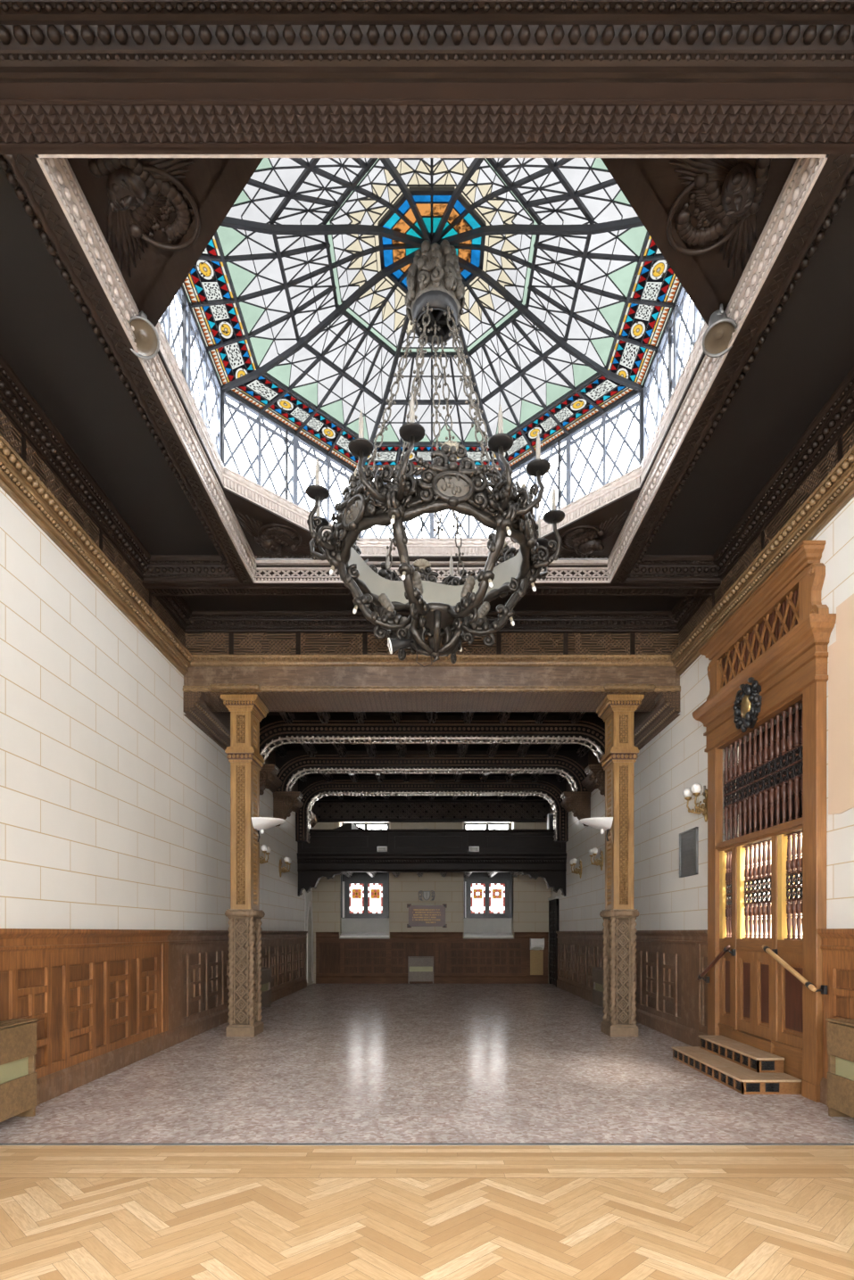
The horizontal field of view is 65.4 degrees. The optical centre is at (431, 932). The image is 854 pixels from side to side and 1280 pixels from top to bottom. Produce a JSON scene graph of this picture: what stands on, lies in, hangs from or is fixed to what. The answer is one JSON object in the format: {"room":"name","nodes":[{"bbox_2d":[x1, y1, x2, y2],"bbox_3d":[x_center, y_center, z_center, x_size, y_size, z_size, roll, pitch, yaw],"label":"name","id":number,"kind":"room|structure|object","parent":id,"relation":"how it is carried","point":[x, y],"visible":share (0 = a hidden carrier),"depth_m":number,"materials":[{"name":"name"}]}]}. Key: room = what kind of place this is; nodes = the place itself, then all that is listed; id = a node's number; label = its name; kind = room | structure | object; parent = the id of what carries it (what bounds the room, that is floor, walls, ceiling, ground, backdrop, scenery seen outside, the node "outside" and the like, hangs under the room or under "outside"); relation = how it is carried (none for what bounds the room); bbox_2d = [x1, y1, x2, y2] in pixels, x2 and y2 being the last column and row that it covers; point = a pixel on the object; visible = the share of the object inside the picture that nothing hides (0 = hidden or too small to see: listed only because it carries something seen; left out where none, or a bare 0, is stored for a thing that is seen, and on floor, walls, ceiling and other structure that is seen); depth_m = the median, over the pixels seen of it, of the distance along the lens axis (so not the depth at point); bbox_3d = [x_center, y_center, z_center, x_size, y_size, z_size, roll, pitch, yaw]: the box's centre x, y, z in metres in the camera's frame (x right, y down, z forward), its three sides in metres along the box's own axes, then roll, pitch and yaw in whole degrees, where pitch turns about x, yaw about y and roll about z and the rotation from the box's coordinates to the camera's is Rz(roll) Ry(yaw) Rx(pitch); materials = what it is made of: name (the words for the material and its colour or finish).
{"room":"grand hall","nodes":[
{"label":"grand hall","id":0,"kind":"room"},
{"bbox_2d":[0,487,312,931],"bbox_3d":[-3.870,-1.650,8.650,0.300,6.500,25.100,0,0,0],"label":"wall","id":1,"kind":"structure","parent":0,"point":[115,805],"depth_m":7.42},
{"bbox_2d":[0,928,171,1079],"bbox_3d":[-3.667,0.684,2.810,0.105,1.432,12.820,0,0,0],"label":"wainscot","id":2,"kind":"structure","parent":1,"relation":"attached to","point":[91,994],"depth_m":6.98,"materials":[{"name":"brown wood"}]},
{"bbox_2d":[0,409,186,647],"bbox_3d":[-3.695,-4.320,3.175,0.050,0.400,13.550,0,0,0],"label":"trim","id":3,"kind":"structure","parent":1,"relation":"attached to","point":[17,441],"depth_m":6.95,"materials":[{"name":"brown wood"}]},
{"bbox_2d":[0,433,193,675],"bbox_3d":[-3.629,-3.980,3.175,0.181,0.280,13.550,0,0,0],"label":"trim","id":4,"kind":"structure","parent":1,"relation":"attached to","point":[17,479],"depth_m":6.86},
{"bbox_2d":[0,154,238,581],"bbox_3d":[-3.065,-4.585,6.138,1.250,0.230,4.675,0,0,0],"label":"trim","id":5,"kind":"structure","parent":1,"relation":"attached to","point":[17,403],"depth_m":6.57,"materials":[{"name":"brown wood"}]},
{"bbox_2d":[36,979,306,1105],"bbox_3d":[-3.683,1.475,7.900,0.075,0.250,23.000,0,0,0],"label":"baseboard","id":6,"kind":"structure","parent":1,"relation":"attached to","point":[49,1086],"depth_m":7.93,"materials":[{"name":"wood"}]},
{"bbox_2d":[167,929,307,1030],"bbox_3d":[-3.667,0.684,14.310,0.105,1.432,10.180,0,0,0],"label":"wainscot","id":7,"kind":"structure","parent":1,"relation":"attached to","point":[198,964],"depth_m":11.02,"materials":[{"name":"wood"}]},
{"bbox_2d":[182,667,318,827],"bbox_3d":[-3.580,-3.755,15.325,0.280,0.990,10.750,0,0,0],"label":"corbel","id":8,"kind":"structure","parent":1,"relation":"attached to","point":[216,725],"depth_m":10.96,"materials":[{"name":"brown wood"}]},
{"bbox_2d":[259,764,279,795],"bbox_3d":[-3.396,-2.905,13.200,0.647,0.770,0.381,0,0,0],"label":"carved corbel","id":9,"kind":"object","parent":1,"relation":"attached to","point":[268,772],"visible":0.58,"depth_m":13.06,"materials":[{"name":"brown wood"}]},
{"bbox_2d":[259,715,604,764],"bbox_3d":[0.000,-3.750,13.191,7.440,1.000,0.350,0,0,0],"label":"arch","id":10,"kind":"object","parent":9,"relation":"on","point":[589,731],"visible":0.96,"depth_m":13.04,"materials":[{"name":"brown wood"}]},
{"bbox_2d":[272,791,303,826],"bbox_3d":[-3.396,-2.905,15.720,0.647,0.770,0.381,0,0,0],"label":"carved corbel","id":11,"kind":"object","parent":1,"relation":"attached to","point":[284,803],"visible":0.94,"depth_m":15.58,"materials":[{"name":"brown wood"}]},
{"bbox_2d":[275,751,587,791],"bbox_3d":[0.000,-3.750,15.711,7.440,1.000,0.350,0,0,0],"label":"arch","id":12,"kind":"object","parent":11,"relation":"on","point":[295,764],"visible":0.98,"depth_m":15.56,"materials":[{"name":"brown wood"}]},
{"bbox_2d":[304,889,313,985],"bbox_3d":[-3.688,0.150,20.070,0.065,2.900,1.260,0,0,0],"label":"door","id":13,"kind":"structure","parent":1,"relation":"in","point":[308,912],"depth_m":19.91,"materials":[{"name":"paint"}]},
{"bbox_2d":[0,0,853,78],"bbox_3d":[0.000,-4.585,2.690,7.380,0.230,1.580,0,0,0],"label":"trim","id":14,"kind":"structure","parent":1,"relation":"attached to","point":[39,38],"depth_m":3.38,"materials":[{"name":"brown wood"}]},
{"bbox_2d":[0,1143,853,1145],"bbox_3d":[0.000,1.604,4.982,7.440,0.032,0.035,0,0,0],"label":"trim","id":15,"kind":"structure","parent":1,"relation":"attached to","point":[0,1143],"depth_m":4.97,"materials":[{"name":"grey metal"}]},
{"bbox_2d":[154,595,709,632],"bbox_3d":[0.000,-4.585,9.357,7.380,0.230,1.105,0,0,0],"label":"trim","id":16,"kind":"structure","parent":1,"relation":"attached to","point":[188,620],"depth_m":9.80,"materials":[{"name":"brown wood"}]},
{"bbox_2d":[0,1145,853,1279],"bbox_3d":[0.000,1.594,0.684,7.440,0.001,8.567,0,0,0],"label":"floor","id":17,"kind":"structure","parent":0,"point":[99,1262],"depth_m":3.74,"materials":[{"name":"brown wood"}]},
{"bbox_2d":[0,983,853,1143],"bbox_3d":[0.000,1.700,13.150,8.000,0.200,16.300,0,0,0],"label":"floor","id":18,"kind":"structure","parent":0,"point":[329,1063],"depth_m":6.91,"materials":[{"name":"stone"}]},
{"bbox_2d":[0,1018,37,1122],"bbox_3d":[-3.535,1.176,5.290,0.210,0.848,1.000,0,0,0],"label":"radiator cover","id":19,"kind":"object","parent":18,"relation":"on","point":[18,1042],"visible":1,"depth_m":5.54,"materials":[{"name":"brown wood"}]},
{"bbox_2d":[208,683,268,1036],"bbox_3d":[-2.925,-1.045,10.292,0.736,5.290,0.947,0,0,0],"label":"carved column","id":20,"kind":"structure","parent":18,"relation":"on","point":[244,915],"depth_m":10.18,"materials":[{"name":"brown wood"}]},
{"bbox_2d":[251,817,285,842],"bbox_3d":[-2.527,-1.588,10.420,0.460,0.340,0.540,0,0,0],"label":"uplight","id":21,"kind":"object","parent":20,"relation":"attached to","point":[259,823],"visible":1,"depth_m":10.26,"materials":[{"name":"white glass"}]},
{"bbox_2d":[251,817,285,830],"bbox_3d":[-2.527,-1.679,10.420,0.460,0.158,0.540,0,0,0],"label":"bowl","id":22,"kind":"object","parent":21,"relation":"on","point":[259,823],"depth_m":10.25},
{"bbox_2d":[260,966,271,1007],"bbox_3d":[-3.525,1.176,13.740,0.210,0.848,0.920,0,0,0],"label":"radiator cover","id":23,"kind":"object","parent":18,"relation":"on","point":[266,976],"visible":0.59,"depth_m":13.82,"materials":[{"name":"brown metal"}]},
{"bbox_2d":[407,956,433,983],"bbox_3d":[-0.335,1.176,20.505,0.790,0.848,0.210,0,0,0],"label":"radiator cover","id":24,"kind":"object","parent":18,"relation":"on","point":[419,968],"visible":1,"depth_m":20.40,"materials":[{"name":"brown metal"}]},
{"bbox_2d":[592,966,603,1007],"bbox_3d":[3.525,1.176,13.740,0.210,0.848,0.920,0,0,0],"label":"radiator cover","id":25,"kind":"object","parent":18,"relation":"on","point":[598,977],"visible":0.6,"depth_m":13.77,"materials":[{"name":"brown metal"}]},
{"bbox_2d":[595,683,655,1036],"bbox_3d":[2.935,-1.045,10.292,0.736,5.290,0.947,0,0,0],"label":"carved column","id":26,"kind":"structure","parent":18,"relation":"on","point":[619,915],"depth_m":10.18,"materials":[{"name":"brown wood"}]},
{"bbox_2d":[182,632,680,711],"bbox_3d":[0.000,-4.171,10.365,7.440,1.157,1.030,0,0,0],"label":"beam","id":27,"kind":"structure","parent":26,"relation":"on","point":[293,672],"depth_m":9.95,"materials":[{"name":"brown wood"}]},
{"bbox_2d":[578,817,612,841],"bbox_3d":[2.537,-1.588,10.420,0.460,0.340,0.540,0,0,0],"label":"uplight","id":28,"kind":"object","parent":26,"relation":"attached to","point":[602,823],"visible":1,"depth_m":10.26,"materials":[{"name":"white glass"}]},
{"bbox_2d":[578,817,612,830],"bbox_3d":[2.537,-1.679,10.420,0.460,0.158,0.540,0,0,0],"label":"bowl","id":29,"kind":"object","parent":28,"relation":"on","point":[602,823],"depth_m":10.25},
{"bbox_2d":[670,1035,801,1094],"bbox_3d":[3.345,1.450,7.500,0.599,0.300,1.910,0,0,0],"label":"wooden steps","id":30,"kind":"structure","parent":18,"relation":"on","point":[742,1068],"depth_m":7.08,"materials":[{"name":"brown wood"}]},
{"bbox_2d":[825,1018,853,1117],"bbox_3d":[3.535,1.176,5.290,0.210,0.848,1.000,0,0,0],"label":"radiator cover","id":31,"kind":"object","parent":18,"relation":"on","point":[839,1031],"visible":1,"depth_m":5.61,"materials":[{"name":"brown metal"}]},
{"bbox_2d":[0,167,853,611],"bbox_3d":[0.000,-4.800,3.500,8.000,0.200,14.800,0,0,0],"label":"ceiling","id":32,"kind":"structure","parent":0,"point":[46,339],"depth_m":5.97,"materials":[{"name":"brown wood"}]},
{"bbox_2d":[2,153,256,584],"bbox_3d":[-2.342,-4.576,6.138,0.235,0.288,4.715,0,0,0],"label":"trim","id":33,"kind":"structure","parent":32,"relation":"attached to","point":[54,194],"depth_m":4.90,"materials":[{"name":"brown wood"}]},
{"bbox_2d":[128,310,159,359],"bbox_3d":[-2.196,-4.571,5.082,0.250,0.312,0.294,0,0,0],"label":"spotlight","id":34,"kind":"object","parent":33,"relation":"attached to","point":[147,340],"visible":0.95,"depth_m":5.06,"materials":[{"name":"grey metal"}]},
{"bbox_2d":[66,157,230,310],"bbox_3d":[-1.940,-4.718,4.190,0.948,0.265,1.895,0,0,-45],"label":"panel","id":35,"kind":"object","parent":32,"relation":"attached to","point":[143,209],"visible":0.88,"depth_m":4.28,"materials":[{"name":"brown wood"}]},
{"bbox_2d":[228,500,323,558],"bbox_3d":[-1.605,-4.718,7.735,1.340,0.265,1.340,0,0,0],"label":"panel","id":36,"kind":"object","parent":32,"relation":"attached to","point":[266,539],"visible":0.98,"depth_m":7.94,"materials":[{"name":"brown wood"}]},
{"bbox_2d":[0,78,853,157],"bbox_3d":[0.000,-4.570,3.665,7.380,0.300,0.370,0,0,0],"label":"beam","id":37,"kind":"structure","parent":32,"relation":"attached to","point":[42,118],"depth_m":3.62,"materials":[{"name":"brown wood"}]},
{"bbox_2d":[142,560,720,595],"bbox_3d":[0.000,-4.575,8.615,7.380,0.290,0.380,0,0,0],"label":"trim","id":38,"kind":"structure","parent":32,"relation":"attached to","point":[271,577],"depth_m":8.49,"materials":[{"name":"brown wood"}]},
{"bbox_2d":[536,500,635,558],"bbox_3d":[1.605,-4.718,7.735,1.340,0.265,1.340,0,0,0],"label":"panel","id":39,"kind":"object","parent":32,"relation":"attached to","point":[597,539],"visible":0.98,"depth_m":7.94,"materials":[{"name":"brown wood"}]},
{"bbox_2d":[633,157,796,310],"bbox_3d":[1.940,-4.718,4.190,0.948,0.265,1.895,0,0,45],"label":"panel","id":40,"kind":"object","parent":32,"relation":"attached to","point":[720,209],"visible":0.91,"depth_m":4.28,"materials":[{"name":"brown wood"}]},
{"bbox_2d":[607,153,853,584],"bbox_3d":[2.342,-4.576,6.138,0.235,0.288,4.715,0,0,0],"label":"trim","id":41,"kind":"structure","parent":32,"relation":"attached to","point":[811,188],"depth_m":4.90,"materials":[{"name":"beige wood"}]},
{"bbox_2d":[701,303,736,357],"bbox_3d":[2.168,-4.573,5.019,0.250,0.288,0.262,0,0,0],"label":"spotlight","id":42,"kind":"object","parent":41,"relation":"attached to","point":[716,337],"visible":1,"depth_m":5.02,"materials":[{"name":"grey metal"}]},
{"bbox_2d":[312,822,551,983],"bbox_3d":[0.000,-1.650,20.950,7.440,6.500,0.500,0,0,0],"label":"wall","id":43,"kind":"structure","parent":0,"point":[530,903],"depth_m":20.70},
{"bbox_2d":[339,917,388,938],"bbox_3d":[-2.095,-0.120,20.935,1.530,0.640,0.530,0,0,0],"label":"window sill","id":44,"kind":"structure","parent":43,"relation":"attached to","point":[351,928],"depth_m":21.04,"materials":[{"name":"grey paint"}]},
{"bbox_2d":[338,822,390,829],"bbox_3d":[-2.095,-2.955,20.925,1.630,1.210,0.550,0,0,0],"label":"window","id":45,"kind":"structure","parent":43,"relation":"in","point":[365,824],"depth_m":21.15,"materials":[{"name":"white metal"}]},
{"bbox_2d":[340,872,388,917],"bbox_3d":[-2.095,-1.215,20.955,1.530,1.570,0.410,0,0,0],"label":"window","id":46,"kind":"structure","parent":43,"relation":"in","point":[362,896],"depth_m":21.10,"materials":[{"name":"glass"}]},
{"bbox_2d":[406,903,446,927],"bbox_3d":[-0.155,-0.505,20.659,1.230,0.740,0.074,0,0,0],"label":"sign","id":47,"kind":"object","parent":43,"relation":"attached to","point":[418,915],"visible":1,"depth_m":20.66,"materials":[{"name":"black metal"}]},
{"bbox_2d":[297,829,566,896],"bbox_3d":[0.000,-1.920,19.505,7.440,1.840,2.390,0,0,0],"label":"balcony","id":48,"kind":"object","parent":43,"relation":"attached to","point":[534,854],"visible":1,"depth_m":18.40,"materials":[{"name":"brown wood"}]},
{"bbox_2d":[313,795,549,822],"bbox_3d":[0.000,-3.835,20.580,7.440,0.830,0.240,0,0,0],"label":"trim","id":49,"kind":"structure","parent":43,"relation":"attached to","point":[328,808],"depth_m":20.65,"materials":[{"name":"brown wood"}]},
{"bbox_2d":[315,932,548,975],"bbox_3d":[0.010,0.698,20.650,7.220,1.405,0.100,0,0,0],"label":"wainscot","id":50,"kind":"structure","parent":43,"relation":"attached to","point":[453,954],"depth_m":20.65,"materials":[{"name":"wood"}]},
{"bbox_2d":[315,975,548,983],"bbox_3d":[0.010,1.475,20.663,7.220,0.250,0.075,0,0,0],"label":"baseboard","id":51,"kind":"structure","parent":43,"relation":"attached to","point":[319,979],"depth_m":20.63,"materials":[{"name":"wood"}]},
{"bbox_2d":[463,872,511,917],"bbox_3d":[1.760,-1.215,20.955,1.540,1.570,0.410,0,0,0],"label":"window","id":52,"kind":"structure","parent":43,"relation":"in","point":[484,896],"depth_m":21.10,"materials":[{"name":"glass"}]},
{"bbox_2d":[463,917,512,938],"bbox_3d":[1.760,-0.120,20.935,1.540,0.640,0.530,0,0,0],"label":"window sill","id":53,"kind":"structure","parent":43,"relation":"attached to","point":[474,928],"depth_m":21.04,"materials":[{"name":"grey paint"}]},
{"bbox_2d":[462,822,514,829],"bbox_3d":[1.760,-2.955,20.925,1.640,1.210,0.550,0,0,0],"label":"window","id":54,"kind":"structure","parent":43,"relation":"in","point":[464,824],"depth_m":21.15,"materials":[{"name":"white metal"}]},
{"bbox_2d":[529,938,544,974],"bbox_3d":[3.250,0.755,20.570,0.420,1.150,0.260,0,0,0],"label":"stone basin","id":55,"kind":"object","parent":43,"relation":"attached to","point":[536,945],"visible":1,"depth_m":20.63,"materials":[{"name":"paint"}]},
{"bbox_2d":[265,711,597,800],"bbox_3d":[0.000,-4.275,16.030,8.000,0.350,10.340,0,0,0],"label":"ceiling","id":56,"kind":"structure","parent":0,"point":[310,749],"depth_m":15.08,"materials":[{"name":"brown wood"}]},
{"bbox_2d":[295,776,568,842],"bbox_3d":[0.000,-3.350,18.291,7.440,1.800,0.350,0,0,0],"label":"arch","id":57,"kind":"object","parent":56,"relation":"attached to","point":[315,788],"visible":1,"depth_m":18.14,"materials":[{"name":"brown wood"}]},
{"bbox_2d":[551,496,853,931],"bbox_3d":[3.870,-1.650,8.650,0.300,6.500,25.100,0,0,0],"label":"wall","id":58,"kind":"structure","parent":0,"point":[675,759],"depth_m":9.95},
{"bbox_2d":[547,895,559,986],"bbox_3d":[3.670,0.270,20.050,0.100,2.660,1.260,0,0,0],"label":"door","id":59,"kind":"structure","parent":58,"relation":"in","point":[553,902],"depth_m":20.01,"materials":[{"name":"brown wood"}]},
{"bbox_2d":[560,791,590,826],"bbox_3d":[3.396,-2.905,15.720,0.647,0.770,0.381,0,0,0],"label":"carved corbel","id":60,"kind":"object","parent":58,"relation":"attached to","point":[578,803],"visible":0.91,"depth_m":15.58,"materials":[{"name":"brown wood"}]},
{"bbox_2d":[584,764,604,796],"bbox_3d":[3.396,-2.905,13.200,0.647,0.770,0.381,0,0,0],"label":"carved corbel","id":61,"kind":"object","parent":58,"relation":"attached to","point":[596,772],"visible":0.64,"depth_m":13.06,"materials":[{"name":"brown wood"}]},
{"bbox_2d":[587,847,602,870],"bbox_3d":[3.583,-1.577,14.450,0.292,0.495,0.413,0,0,0],"label":"wall sconce","id":62,"kind":"object","parent":58,"relation":"attached to","point":[592,852],"visible":1,"depth_m":14.41,"materials":[{"name":"gold metal"}]},
{"bbox_2d":[545,667,680,823],"bbox_3d":[3.580,-3.755,15.325,0.280,0.990,10.750,0,0,0],"label":"trim","id":63,"kind":"structure","parent":58,"relation":"attached to","point":[648,725],"depth_m":10.88,"materials":[{"name":"brown wood"}]},
{"bbox_2d":[555,929,707,1034],"bbox_3d":[3.667,0.684,14.075,0.105,1.432,10.650,0,0,0],"label":"wainscot","id":64,"kind":"structure","parent":58,"relation":"attached to","point":[669,963],"depth_m":10.61,"materials":[{"name":"wood"}]},
{"bbox_2d":[556,979,707,1046],"bbox_3d":[3.683,1.475,14.075,0.075,0.250,10.650,0,0,0],"label":"baseboard","id":65,"kind":"structure","parent":58,"relation":"attached to","point":[688,1036],"depth_m":10.67,"materials":[{"name":"wood"}]},
{"bbox_2d":[678,826,698,877],"bbox_3d":[3.703,-1.140,9.600,0.035,0.660,0.640,0,0,0],"label":"air vent","id":66,"kind":"object","parent":58,"relation":"in","point":[688,839],"visible":1,"depth_m":9.55,"materials":[{"name":"grey metal"}]},
{"bbox_2d":[682,783,707,821],"bbox_3d":[3.583,-1.728,8.950,0.292,0.495,0.413,0,0,0],"label":"wall sconce","id":67,"kind":"object","parent":58,"relation":"attached to","point":[695,789],"visible":0.99,"depth_m":8.93,"materials":[{"name":"gold metal"}]},
{"bbox_2d":[625,166,853,581],"bbox_3d":[3.065,-4.585,6.138,1.250,0.230,4.675,0,0,0],"label":"trim","id":68,"kind":"structure","parent":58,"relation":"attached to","point":[836,416],"depth_m":6.72,"materials":[{"name":"brown wood"}]},
{"bbox_2d":[669,445,853,675],"bbox_3d":[3.629,-3.980,3.175,0.181,0.280,13.550,0,0,0],"label":"trim","id":69,"kind":"structure","parent":58,"relation":"attached to","point":[836,490],"depth_m":6.87,"materials":[{"name":"wood"}]},
{"bbox_2d":[692,540,835,1102],"bbox_3d":[3.732,-1.050,7.495,0.515,5.300,2.760,0,0,0],"label":"portal","id":70,"kind":"object","parent":58,"relation":"attached to","point":[768,659],"visible":1,"depth_m":7.15,"materials":[{"name":"brown wood"}]},
{"bbox_2d":[696,945,734,982],"bbox_3d":[3.568,0.407,8.354,0.133,0.505,0.796,0,0,-5],"label":"handrail","id":71,"kind":"object","parent":70,"relation":"attached to","point":[726,948],"visible":1,"depth_m":8.29,"materials":[{"name":"red wood"}]},
{"bbox_2d":[718,850,726,938],"bbox_3d":[3.748,-0.465,8.453,0.145,1.130,0.085,0,0,0],"label":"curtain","id":72,"kind":"object","parent":70,"relation":"attached to","point":[722,854],"depth_m":8.41,"materials":[{"name":"yellow fabric"}]},
{"bbox_2d":[724,850,731,938],"bbox_3d":[3.730,-0.470,8.275,0.068,1.100,0.286,0,0,0],"label":"grille","id":73,"kind":"object","parent":70,"relation":"attached to","point":[727,853],"depth_m":8.35,"materials":[{"name":"red wood"}]},
{"bbox_2d":[736,845,751,939],"bbox_3d":[3.748,-0.465,7.968,0.145,1.130,0.085,0,0,0],"label":"curtain","id":74,"kind":"object","parent":70,"relation":"attached to","point":[740,850],"depth_m":7.93,"materials":[{"name":"yellow fabric"}]},
{"bbox_2d":[742,838,770,939],"bbox_3d":[3.730,-0.470,7.562,0.068,1.100,0.741,0,0,0],"label":"grille","id":75,"kind":"object","parent":70,"relation":"attached to","point":[760,871],"depth_m":7.64,"materials":[{"name":"red wood"}]},
{"bbox_2d":[722,699,801,841],"bbox_3d":[3.740,-1.740,7.495,0.068,1.220,2.016,0,0,0],"label":"grille","id":76,"kind":"object","parent":70,"relation":"attached to","point":[739,806],"depth_m":7.43,"materials":[{"name":"red wood"}]},
{"bbox_2d":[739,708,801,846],"bbox_3d":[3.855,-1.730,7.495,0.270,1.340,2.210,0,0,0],"label":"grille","id":77,"kind":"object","parent":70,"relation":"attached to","point":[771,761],"depth_m":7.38,"materials":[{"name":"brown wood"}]},
{"bbox_2d":[776,834,793,940],"bbox_3d":[3.748,-0.465,7.027,0.145,1.130,0.085,0,0,0],"label":"curtain","id":78,"kind":"object","parent":70,"relation":"attached to","point":[782,877],"depth_m":6.99,"materials":[{"name":"yellow fabric"}]},
{"bbox_2d":[784,830,801,940],"bbox_3d":[3.730,-0.470,6.755,0.068,1.100,0.476,0,0,0],"label":"grille","id":79,"kind":"object","parent":70,"relation":"attached to","point":[792,862],"depth_m":6.84,"materials":[{"name":"red wood"}]},
{"bbox_2d":[761,944,826,994],"bbox_3d":[3.565,0.356,6.610,0.181,0.438,1.070,0,0,0],"label":"handrail","id":80,"kind":"object","parent":70,"relation":"attached to","point":[772,953],"visible":1,"depth_m":6.44,"materials":[{"name":"brown wood"}]},
{"bbox_2d":[677,421,853,647],"bbox_3d":[3.695,-4.320,3.175,0.050,0.400,13.550,0,0,0],"label":"trim","id":81,"kind":"structure","parent":58,"relation":"attached to","point":[845,441],"depth_m":7.08,"materials":[{"name":"brown wood"}]},
{"bbox_2d":[819,1077,826,1105],"bbox_3d":[3.683,1.475,1.320,0.075,0.250,9.840,0,0,0],"label":"baseboard","id":82,"kind":"structure","parent":58,"relation":"attached to","point":[823,1081],"depth_m":6.19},
{"bbox_2d":[817,928,853,1079],"bbox_3d":[3.667,0.684,1.320,0.105,1.432,9.840,0,0,0],"label":"wainscot","id":83,"kind":"structure","parent":58,"relation":"attached to","point":[837,946],"depth_m":6.03,"materials":[{"name":"brown wood"}]},
{"bbox_2d":[827,593,853,814],"bbox_3d":[3.713,-2.022,5.410,0.010,1.917,1.620,0,0,0],"label":"wall panel","id":84,"kind":"object","parent":58,"relation":"attached to","point":[840,653],"visible":1,"depth_m":6.00,"materials":[{"name":"paint"}]},
{"bbox_2d":[751,834,801,938],"bbox_3d":[4.820,-0.550,7.495,1.600,3.900,3.870,0,0,0],"label":"wall","id":85,"kind":"structure","parent":0,"point":[800,834],"depth_m":9.33,"materials":[{"name":"beige paint"}]},
{"bbox_3d":[0.000,-4.815,6.130,8.000,0.230,5.900,0,0,0],"label":"roof","id":86,"kind":"structure","parent":0,"visible":0},
{"bbox_2d":[138,157,725,561],"bbox_3d":[0.000,-4.822,6.130,4.690,0.245,4.690,0,0,0],"label":"trim","id":87,"kind":"structure","parent":86,"relation":"attached to","point":[237,489],"depth_m":5.88,"materials":[{"name":"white wood"}]},
{"bbox_2d":[158,287,223,465],"bbox_3d":[-2.250,-5.357,6.134,0.070,0.858,1.900,0,0,0],"label":"window","id":88,"kind":"structure","parent":87,"relation":"on","point":[177,323],"depth_m":6.33,"materials":[{"name":"glass"}]},
{"bbox_2d":[223,391,360,537],"bbox_3d":[-1.588,-5.357,7.724,1.900,0.858,0.070,0,0,-45],"label":"window","id":89,"kind":"structure","parent":87,"relation":"on","point":[264,452],"depth_m":7.55,"materials":[{"name":"glass"}]},
{"bbox_2d":[360,474,506,537],"bbox_3d":[0.004,-5.357,8.380,1.900,0.858,0.070,0,0,0],"label":"window","id":90,"kind":"structure","parent":87,"relation":"on","point":[422,526],"depth_m":8.38,"materials":[{"name":"glass"}]},
{"bbox_2d":[511,387,643,521],"bbox_3d":[1.594,-5.357,7.718,1.900,0.858,0.070,0,0,45],"label":"window","id":91,"kind":"structure","parent":87,"relation":"on","point":[608,447],"depth_m":7.51,"materials":[{"name":"glass"}]},
{"bbox_2d":[643,287,704,457],"bbox_3d":[2.250,-5.357,6.126,0.070,0.858,1.900,0,0,0],"label":"window","id":92,"kind":"structure","parent":87,"relation":"on","point":[685,323],"depth_m":6.24,"materials":[{"name":"glass"}]},
{"bbox_2d":[181,157,682,474],"bbox_3d":[0.000,-6.046,6.130,4.550,0.622,4.550,0,0,0],"label":"glass dome","id":93,"kind":"object","parent":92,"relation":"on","point":[296,302],"visible":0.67,"depth_m":6.30,"materials":[{"name":"glass"}]},
{"bbox_2d":[305,239,565,667],"bbox_3d":[0.030,-4.404,6.140,2.372,3.712,2.356,0,0,0],"label":"chandelier","id":94,"kind":"object","parent":93,"relation":"hanging from","point":[434,298],"depth_m":5.90,"materials":[{"name":"grey metal"}]},
{"bbox_2d":[329,557,338,574],"bbox_3d":[-0.874,-3.313,5.996,0.105,0.179,0.108,0,0,0],"label":"bulb socket","id":95,"kind":"object","parent":94,"relation":"attached to","point":[334,562],"depth_m":5.97,"materials":[{"name":"grey metal"}]},
{"bbox_2d":[352,596,361,613],"bbox_3d":[-0.653,-2.974,6.029,0.134,0.181,0.108,0,0,0],"label":"bulb","id":96,"kind":"object","parent":94,"relation":"attached to","point":[357,601],"depth_m":6.00,"materials":[{"name":"glass"}]},
{"bbox_2d":[358,409,363,450],"bbox_3d":[-0.556,-3.955,5.221,0.041,0.310,0.041,0,0,0],"label":"candle","id":97,"kind":"object","parent":94,"relation":"on","point":[360,418],"depth_m":5.20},
{"bbox_2d":[387,507,400,524],"bbox_3d":[-0.300,-3.313,5.285,0.109,0.179,0.105,0,0,0],"label":"bulb socket","id":98,"kind":"object","parent":94,"relation":"attached to","point":[393,514],"depth_m":5.26,"materials":[{"name":"grey metal"}]},
{"bbox_2d":[397,562,411,580],"bbox_3d":[-0.225,-2.974,5.494,0.109,0.181,0.131,0,0,0],"label":"bulb socket","id":99,"kind":"object","parent":94,"relation":"attached to","point":[404,569],"depth_m":5.46,"materials":[{"name":"grey metal"}]},
{"bbox_2d":[409,393,414,422],"bbox_3d":[-0.150,-3.955,5.066,0.041,0.310,0.041,0,0,0],"label":"candle","id":100,"kind":"object","parent":94,"relation":"on","point":[411,405],"depth_m":5.05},
{"bbox_2d":[482,569,494,587],"bbox_3d":[0.470,-2.974,5.599,0.113,0.181,0.124,0,0,0],"label":"bulb socket","id":101,"kind":"object","parent":94,"relation":"attached to","point":[488,576],"depth_m":5.57,"materials":[{"name":"grey metal"}]},
{"bbox_2d":[497,404,503,433],"bbox_3d":[0.533,-3.955,5.173,0.041,0.310,0.041,0,0,0],"label":"candle","id":102,"kind":"object","parent":94,"relation":"on","point":[499,415],"depth_m":5.16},
{"bbox_2d":[499,518,512,535],"bbox_3d":[0.607,-3.313,5.428,0.105,0.179,0.108,0,0,0],"label":"bulb socket","id":103,"kind":"object","parent":94,"relation":"attached to","point":[505,524],"depth_m":5.40,"materials":[{"name":"grey metal"}]},
{"bbox_2d":[535,430,540,459],"bbox_3d":[0.871,-3.955,5.446,0.041,0.310,0.041,0,0,0],"label":"candle","id":104,"kind":"object","parent":94,"relation":"on","point":[538,441],"depth_m":5.43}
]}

